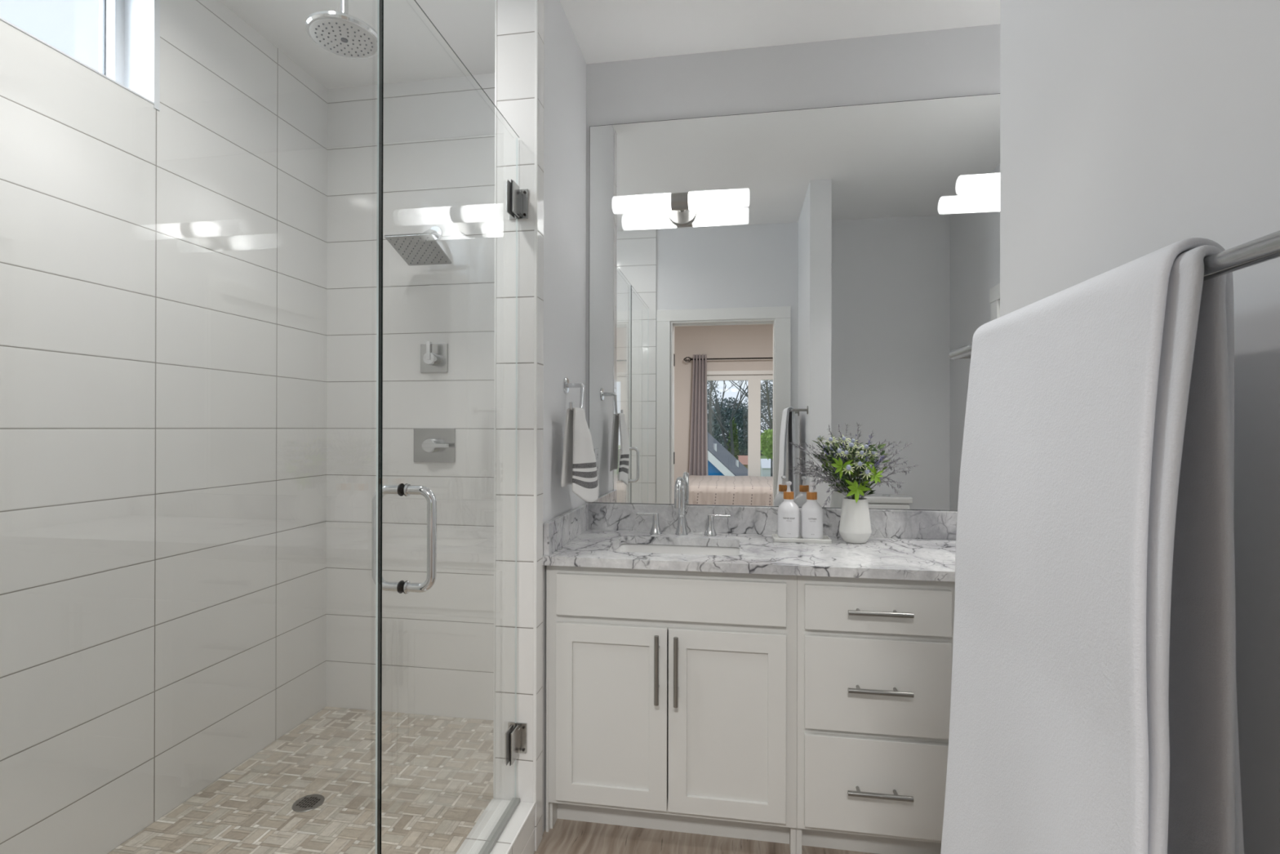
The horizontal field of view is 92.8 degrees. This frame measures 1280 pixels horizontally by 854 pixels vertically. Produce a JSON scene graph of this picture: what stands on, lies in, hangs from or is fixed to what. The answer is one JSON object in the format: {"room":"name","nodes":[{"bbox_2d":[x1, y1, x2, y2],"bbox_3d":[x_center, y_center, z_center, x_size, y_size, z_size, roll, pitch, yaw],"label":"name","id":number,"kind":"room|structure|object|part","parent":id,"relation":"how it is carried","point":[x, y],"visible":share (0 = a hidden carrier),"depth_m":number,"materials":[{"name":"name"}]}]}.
{"room":"bathroom","nodes":[
{"label":"bathroom","id":0,"kind":"room"},
{"bbox_2d":[0,0,327,853],"bbox_3d":[-1.590,-0.091,1.603,0.120,2.755,2.329,0,0,9],"label":"wall","id":1,"kind":"structure","parent":0,"point":[163,273],"depth_m":1.87,"materials":[{"name":"tile"}]},
{"bbox_2d":[0,0,159,111],"bbox_3d":[-1.635,-1.184,1.451,0.169,0.483,0.893,0,0,9],"label":"window","id":2,"kind":"structure","parent":1,"relation":"in","point":[129,30],"depth_m":1.86,"materials":[{"name":"white plastic"}]},
{"bbox_3d":[-1.689,-1.178,1.452,0.060,0.471,0.876,0,0,9],"label":"frame","id":3,"kind":"part","parent":2,"relation":"part of","materials":[{"name":"white plastic"}]},
{"bbox_2d":[107,706,493,853],"bbox_3d":[-1.026,1.249,1.533,1.020,0.078,2.081,0,0,9],"label":"floor","id":4,"kind":"structure","parent":0,"point":[437,771],"depth_m":2.01,"materials":[{"name":"beige tile"}]},
{"bbox_2d":[291,794,324,812],"bbox_3d":[-1.067,1.209,1.960,0.093,0.005,0.093,0,0,9],"label":"shower drain","id":5,"kind":"object","parent":4,"relation":"on","point":[311,802],"visible":1,"depth_m":1.96,"materials":[{"name":"silver metal"}]},
{"bbox_2d":[542,0,586,833],"bbox_3d":[-0.328,-0.087,2.168,0.122,2.755,0.606,0,0,9],"label":"wall","id":6,"kind":"structure","parent":0,"point":[565,64],"depth_m":2.11,"materials":[{"name":"white paint"}]},
{"bbox_2d":[563,377,584,411],"bbox_3d":[-0.242,-0.115,2.099,0.071,0.124,0.189,0,0,9],"label":"towel holder","id":7,"kind":"object","parent":6,"relation":"attached to","point":[566,384],"visible":0.88,"depth_m":2.15,"materials":[{"name":"silver metal"}]},
{"bbox_3d":[-0.242,-0.104,2.089,0.069,0.104,0.168,0,0,9],"label":"arm","id":8,"kind":"part","parent":7,"relation":"part of","materials":[{"name":"silver metal"}]},
{"bbox_2d":[560,407,599,502],"bbox_3d":[-0.196,0.098,2.120,0.091,0.326,0.271,0,0,28],"label":"hand towel","id":9,"kind":"object","parent":7,"relation":"hanging from","point":[579,469],"visible":1,"depth_m":2.04,"materials":[{"name":"white fabric"}]},
{"bbox_2d":[219,0,1000,88],"bbox_3d":[0.024,-1.518,-0.488,6.200,0.100,5.939,0,0,9],"label":"ceiling","id":10,"kind":"structure","parent":0,"point":[603,31],"depth_m":2.23,"materials":[{"name":"white paint"}]},
{"bbox_2d":[305,0,377,58],"bbox_3d":[-0.858,-1.294,1.769,0.200,0.346,0.200,0,0,9],"label":"shower head","id":11,"kind":"object","parent":10,"relation":"hanging from","point":[341,33],"visible":0.98,"depth_m":1.75},
{"bbox_3d":[-0.858,-1.124,1.769,0.180,0.002,0.180,0,0,-17],"label":"spray plate","id":12,"kind":"part","parent":11,"relation":"part of","materials":[{"name":"grey metal"}]},
{"bbox_3d":[-0.858,-1.314,1.769,0.060,0.305,0.060,0,0,9],"label":"ceiling arm","id":13,"kind":"part","parent":11,"relation":"part of","materials":[{"name":"silver metal"}]},
{"bbox_2d":[325,23,999,719],"bbox_3d":[0.282,-0.086,2.426,3.309,2.755,0.100,0,0,9],"label":"wall","id":14,"kind":"structure","parent":0,"point":[438,134],"depth_m":2.56,"materials":[{"name":"tile"}]},
{"bbox_2d":[384,226,451,265],"bbox_3d":[-0.876,-0.756,2.451,0.190,0.175,0.229,0,0,9],"label":"shower head","id":15,"kind":"object","parent":14,"relation":"attached to","point":[415,249],"visible":1,"depth_m":2.42},
{"bbox_3d":[-0.868,-0.782,2.499,0.021,0.083,0.131,0,0,9],"label":"arm","id":16,"kind":"part","parent":15,"relation":"part of","materials":[{"name":"silver metal"}]},
{"bbox_2d":[420,341,448,373],"bbox_3d":[-0.869,-0.289,2.530,0.122,0.122,0.066,0,0,9],"label":"valve","id":17,"kind":"object","parent":14,"relation":"attached to","point":[433,357],"visible":1,"depth_m":2.55,"materials":[{"name":"grey metal"}]},
{"bbox_3d":[-0.867,-0.313,2.507,0.016,0.075,0.021,0,0,9],"label":"lever","id":18,"kind":"part","parent":17,"relation":"part of","materials":[{"name":"silver metal"}]},
{"bbox_3d":[-0.864,-0.282,2.527,0.052,0.052,0.054,0,0,9],"label":"knob","id":19,"kind":"part","parent":17,"relation":"part of","materials":[{"name":"silver metal"}]},
{"bbox_2d":[413,428,455,462],"bbox_3d":[-0.868,0.077,2.529,0.186,0.142,0.068,0,0,9],"label":"shower valve","id":20,"kind":"object","parent":14,"relation":"attached to","point":[430,445],"visible":1,"depth_m":2.55,"materials":[{"name":"grey metal"}]},
{"bbox_3d":[-0.865,0.077,2.526,0.058,0.058,0.056,0,0,9],"label":"knob","id":21,"kind":"part","parent":20,"relation":"part of","materials":[{"name":"silver metal"}]},
{"bbox_3d":[-0.840,0.077,2.500,0.110,0.016,0.020,0,0,9],"label":"lever","id":22,"kind":"part","parent":20,"relation":"part of","materials":[{"name":"silver metal"}]},
{"bbox_2d":[493,0,544,837],"bbox_3d":[-0.376,-0.088,1.893,0.136,2.755,0.067,0,0,9],"label":"trim","id":23,"kind":"structure","parent":14,"relation":"attached to","point":[535,244],"depth_m":1.85,"materials":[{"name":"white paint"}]},
{"bbox_2d":[495,0,544,850],"bbox_3d":[-0.331,-0.087,2.164,0.135,2.755,0.614,0,0,9],"label":"tile","id":24,"kind":"structure","parent":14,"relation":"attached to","point":[515,18],"depth_m":1.86,"materials":[{"name":"white tile"}]},
{"bbox_2d":[371,0,528,853],"bbox_3d":[-0.431,0.129,1.503,0.138,2.019,0.723,0,0,9],"label":"shower door","id":25,"kind":"structure","parent":24,"relation":"attached to","point":[517,199],"depth_m":1.23,"materials":[{"name":"clear glass"}]},
{"bbox_2d":[396,580,404,592],"bbox_3d":[-0.482,0.323,1.230,0.003,0.024,0.024,0,0,9],"label":"washer","id":26,"kind":"object","parent":25,"relation":"in","point":[400,585],"depth_m":1.23,"materials":[{"name":"black rubber"}]},
{"bbox_3d":[-0.476,0.225,1.229,0.138,0.214,0.018,0,0,9],"label":"pull handle","id":27,"kind":"part","parent":25,"relation":"part of","materials":[{"name":"silver metal"}]},
{"bbox_2d":[403,580,410,593],"bbox_3d":[-0.468,0.323,1.228,0.005,0.025,0.025,0,0,9],"label":"washer","id":28,"kind":"object","parent":25,"relation":"in","point":[406,584],"depth_m":1.22,"materials":[{"name":"silver metal"}]},
{"bbox_2d":[404,483,410,496],"bbox_3d":[-0.468,0.127,1.228,0.005,0.025,0.025,0,0,9],"label":"washer","id":29,"kind":"object","parent":25,"relation":"in","point":[406,486],"depth_m":1.22,"materials":[{"name":"silver metal"}]},
{"bbox_3d":[-0.375,0.945,1.843,0.059,0.090,0.030,0,0,9],"label":"wall plate","id":30,"kind":"part","parent":25,"relation":"part of","materials":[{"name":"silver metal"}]},
{"bbox_3d":[-0.372,-0.678,1.845,0.059,0.090,0.030,0,0,9],"label":"wall plate","id":31,"kind":"part","parent":25,"relation":"part of","materials":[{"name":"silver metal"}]},
{"bbox_2d":[588,93,999,511],"bbox_3d":[0.782,-0.451,2.291,1.999,1.514,0.004,0,0,9],"label":"mirror","id":32,"kind":"object","parent":14,"relation":"attached to","point":[722,342],"visible":0.61,"depth_m":2.32,"materials":[{"name":"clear mirror"}]},
{"bbox_2d":[611,188,749,226],"bbox_3d":[0.156,-0.848,2.325,0.514,0.120,0.130,0,0,9],"label":"wall sconce","id":33,"kind":"object","parent":32,"relation":"attached to","point":[682,209],"visible":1,"depth_m":2.28,"materials":[{"name":"white glass"}]},
{"bbox_2d":[955,173,999,195],"bbox_3d":[1.373,-0.846,2.126,0.514,0.120,0.130,0,0,9],"label":"wall sconce","id":34,"kind":"object","parent":32,"relation":"attached to","point":[978,184],"visible":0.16,"depth_m":2.10,"materials":[{"name":"white glass"}]},
{"bbox_2d":[533,818,878,853],"bbox_3d":[0.018,1.337,-0.492,6.200,0.100,5.939,0,0,9],"label":"floor","id":35,"kind":"structure","parent":0,"point":[566,836],"depth_m":1.89,"materials":[{"name":"brown wood"}]},
{"bbox_2d":[455,798,535,853],"bbox_3d":[-0.505,1.214,1.136,0.136,0.150,1.467,0,0,9],"label":"trim","id":36,"kind":"structure","parent":35,"relation":"on","point":[473,842],"depth_m":1.75,"materials":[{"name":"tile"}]},
{"bbox_2d":[375,0,382,853],"bbox_3d":[-0.550,0.127,0.777,0.016,2.019,0.739,0,0,9],"label":"glass screen","id":37,"kind":"object","parent":36,"relation":"on","point":[379,2],"visible":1,"depth_m":1.14,"materials":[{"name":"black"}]},
{"bbox_2d":[546,564,797,853],"bbox_3d":[0.121,0.863,2.104,0.778,0.857,0.573,0,0,9],"label":"base cabinet","id":38,"kind":"object","parent":35,"relation":"on","point":[671,695],"visible":0.91,"depth_m":1.86,"materials":[{"name":"white paint"}]},
{"bbox_3d":[-0.091,0.894,1.901,0.249,0.450,0.008,0,0,9],"label":"panel","id":39,"kind":"part","parent":38,"relation":"part of","materials":[{"name":"white paint"}]},
{"bbox_3d":[-0.090,0.895,1.898,0.352,0.558,0.019,0,0,9],"label":"door","id":40,"kind":"part","parent":38,"relation":"part of","materials":[{"name":"white paint"}]},
{"bbox_3d":[0.051,0.732,1.846,0.014,0.207,0.040,0,0,9],"label":"handle","id":41,"kind":"part","parent":38,"relation":"part of","materials":[{"name":"silver metal"}]},
{"bbox_3d":[0.109,0.734,1.836,0.014,0.208,0.040,0,0,9],"label":"handle","id":42,"kind":"part","parent":38,"relation":"part of","materials":[{"name":"silver metal"}]},
{"bbox_3d":[0.261,0.896,1.840,0.351,0.558,0.019,0,0,9],"label":"door","id":43,"kind":"part","parent":38,"relation":"part of","materials":[{"name":"white paint"}]},
{"bbox_3d":[0.263,0.897,1.843,0.248,0.454,0.008,0,0,9],"label":"panel","id":44,"kind":"part","parent":38,"relation":"part of","materials":[{"name":"white paint"}]},
{"bbox_2d":[542,502,957,581],"bbox_3d":[0.735,0.370,2.019,2.021,0.130,0.554,0,0,9],"label":"countertop","id":45,"kind":"structure","parent":38,"relation":"on","point":[901,544],"depth_m":2.10,"materials":[{"name":"grey stone"}]},
{"bbox_2d":[613,543,739,555],"bbox_3d":[0.123,0.509,2.095,0.464,0.151,0.320,0,0,9],"label":"sink","id":46,"kind":"object","parent":45,"relation":"in","point":[638,548],"visible":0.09,"depth_m":2.24,"materials":[{"name":"white ceramic"}]},
{"bbox_2d":[635,476,730,536],"bbox_3d":[0.156,0.295,2.264,0.357,0.222,0.128,0,0,9],"label":"faucet","id":47,"kind":"object","parent":45,"relation":"on","point":[679,487],"visible":1,"depth_m":2.29,"materials":[{"name":"silver metal"}]},
{"bbox_3d":[0.028,0.333,2.326,0.084,0.010,0.012,0,0,9],"label":"lever","id":48,"kind":"part","parent":47,"relation":"part of","materials":[{"name":"silver metal"}]},
{"bbox_3d":[0.060,0.368,2.320,0.047,0.076,0.047,0,0,9],"label":"handle","id":49,"kind":"part","parent":47,"relation":"part of","materials":[{"name":"silver metal"}]},
{"bbox_3d":[0.147,0.245,2.260,0.024,0.122,0.116,0,0,13],"label":"spout","id":50,"kind":"part","parent":47,"relation":"part of","materials":[{"name":"silver metal"}]},
{"bbox_3d":[0.264,0.368,2.287,0.047,0.076,0.047,0,0,9],"label":"handle","id":51,"kind":"part","parent":47,"relation":"part of","materials":[{"name":"silver metal"}]},
{"bbox_3d":[0.297,0.333,2.281,0.084,0.010,0.012,0,0,9],"label":"lever","id":52,"kind":"part","parent":47,"relation":"part of","materials":[{"name":"silver metal"}]},
{"bbox_2d":[772,533,831,543],"bbox_3d":[0.578,0.400,2.187,0.198,0.014,0.095,0,0,9],"label":"tray","id":53,"kind":"object","parent":45,"relation":"on","point":[825,539],"visible":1,"depth_m":2.14,"materials":[{"name":"white ceramic"}]},
{"bbox_2d":[777,480,799,538],"bbox_3d":[0.535,0.298,2.192,0.078,0.203,0.078,0,0,9],"label":"pump bottle","id":54,"kind":"object","parent":53,"relation":"on","point":[788,512],"visible":1,"depth_m":2.16,"materials":[{"name":"white plastic"}]},
{"bbox_2d":[800,481,822,538],"bbox_3d":[0.615,0.298,2.181,0.078,0.203,0.078,0,0,9],"label":"pump bottle","id":55,"kind":"object","parent":53,"relation":"on","point":[811,512],"visible":1,"depth_m":2.15,"materials":[{"name":"white plastic"}]},
{"bbox_2d":[839,497,871,543],"bbox_3d":[0.762,0.330,2.160,0.110,0.154,0.110,0,0,9],"label":"vase","id":56,"kind":"object","parent":45,"relation":"on","point":[855,526],"visible":0.94,"depth_m":2.12,"materials":[{"name":"white ceramic"}]},
{"bbox_2d":[793,422,919,506],"bbox_3d":[0.760,0.180,2.162,0.432,0.395,0.184,0,0,9],"label":"bouquet","id":57,"kind":"object","parent":56,"relation":"in","point":[857,487],"visible":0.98,"depth_m":2.14,"materials":[{"name":"green plant"}]},
{"bbox_3d":[0.679,0.052,2.154,0.036,0.040,0.039,0,0,-15],"label":"thistle flower","id":58,"kind":"part","parent":57,"relation":"part of","materials":[{"name":"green plant"}]},
{"bbox_3d":[0.697,0.089,2.131,0.036,0.041,0.043,0,0,-20],"label":"thistle flower","id":59,"kind":"part","parent":57,"relation":"part of","materials":[{"name":"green plant"}]},
{"bbox_3d":[0.719,0.212,2.157,0.086,0.330,0.023,0,0,9],"label":"stem","id":60,"kind":"part","parent":57,"relation":"part of","materials":[{"name":"green plant"}]},
{"bbox_3d":[0.724,0.046,2.157,0.035,0.041,0.033,0,0,9],"label":"thistle flower","id":61,"kind":"part","parent":57,"relation":"part of","materials":[{"name":"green plant"}]},
{"bbox_3d":[0.720,0.147,2.108,0.043,0.041,0.035,0,0,32],"label":"thistle flower","id":62,"kind":"part","parent":57,"relation":"part of","materials":[{"name":"green plant"}]},
{"bbox_3d":[0.759,0.133,2.107,0.051,0.029,0.041,0,0,9],"label":"thistle flower","id":63,"kind":"part","parent":57,"relation":"part of","materials":[{"name":"green plant"}]},
{"bbox_3d":[0.765,0.095,2.109,0.047,0.026,0.029,0,0,32],"label":"thistle flower","id":64,"kind":"part","parent":57,"relation":"part of","materials":[{"name":"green plant"}]},
{"bbox_3d":[0.781,0.160,2.099,0.056,0.043,0.034,0,0,9],"label":"thistle flower","id":65,"kind":"part","parent":57,"relation":"part of","materials":[{"name":"green plant"}]},
{"bbox_2d":[795,575,955,853],"bbox_3d":[0.731,0.864,2.004,0.458,0.857,0.573,0,0,9],"label":"base cabinet","id":66,"kind":"object","parent":35,"relation":"on","point":[874,656],"visible":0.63,"depth_m":1.76,"materials":[{"name":"white paint"}]},
{"bbox_3d":[0.686,1.041,1.770,0.405,0.271,0.019,0,0,9],"label":"drawer","id":67,"kind":"part","parent":66,"relation":"part of","materials":[{"name":"white paint"}]},
{"bbox_3d":[0.687,0.751,1.770,0.405,0.273,0.019,0,0,9],"label":"drawer","id":68,"kind":"part","parent":66,"relation":"part of","materials":[{"name":"white paint"}]},
{"bbox_3d":[0.688,0.531,1.771,0.405,0.130,0.019,0,0,9],"label":"drawer","id":69,"kind":"part","parent":66,"relation":"part of","materials":[{"name":"white paint"}]},
{"bbox_3d":[0.684,1.047,1.742,0.176,0.014,0.040,0,0,9],"label":"handle","id":70,"kind":"part","parent":66,"relation":"part of","materials":[{"name":"silver metal"}]},
{"bbox_3d":[0.684,0.754,1.742,0.176,0.014,0.040,0,0,9],"label":"handle","id":71,"kind":"part","parent":66,"relation":"part of","materials":[{"name":"silver metal"}]},
{"bbox_3d":[0.685,0.531,1.742,0.176,0.014,0.040,0,0,9],"label":"handle","id":72,"kind":"part","parent":66,"relation":"part of","materials":[{"name":"silver metal"}]},
{"bbox_2d":[1000,0,1279,853],"bbox_3d":[0.572,-0.088,0.589,0.123,2.755,0.747,0,0,9],"label":"wall","id":73,"kind":"structure","parent":0,"point":[1131,130],"depth_m":0.58,"materials":[{"name":"white paint"}]},
{"bbox_2d":[948,230,1279,359],"bbox_3d":[0.462,-0.108,0.603,0.099,0.052,0.622,0,0,9],"label":"towel bar","id":74,"kind":"object","parent":73,"relation":"attached to","point":[1267,247],"visible":0.32,"depth_m":0.39,"materials":[{"name":"silver metal"}]},
{"bbox_3d":[0.512,-0.108,0.884,0.091,0.016,0.016,0,0,9],"label":"post","id":75,"kind":"part","parent":74,"relation":"part of","materials":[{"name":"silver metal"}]},
{"bbox_2d":[940,237,1244,853],"bbox_3d":[0.394,0.277,0.578,0.118,0.820,0.410,0,0,9],"label":"bath towel","id":76,"kind":"object","parent":74,"relation":"hanging from","point":[1094,705],"visible":1,"depth_m":0.47,"materials":[{"name":"white fabric"}]}
]}

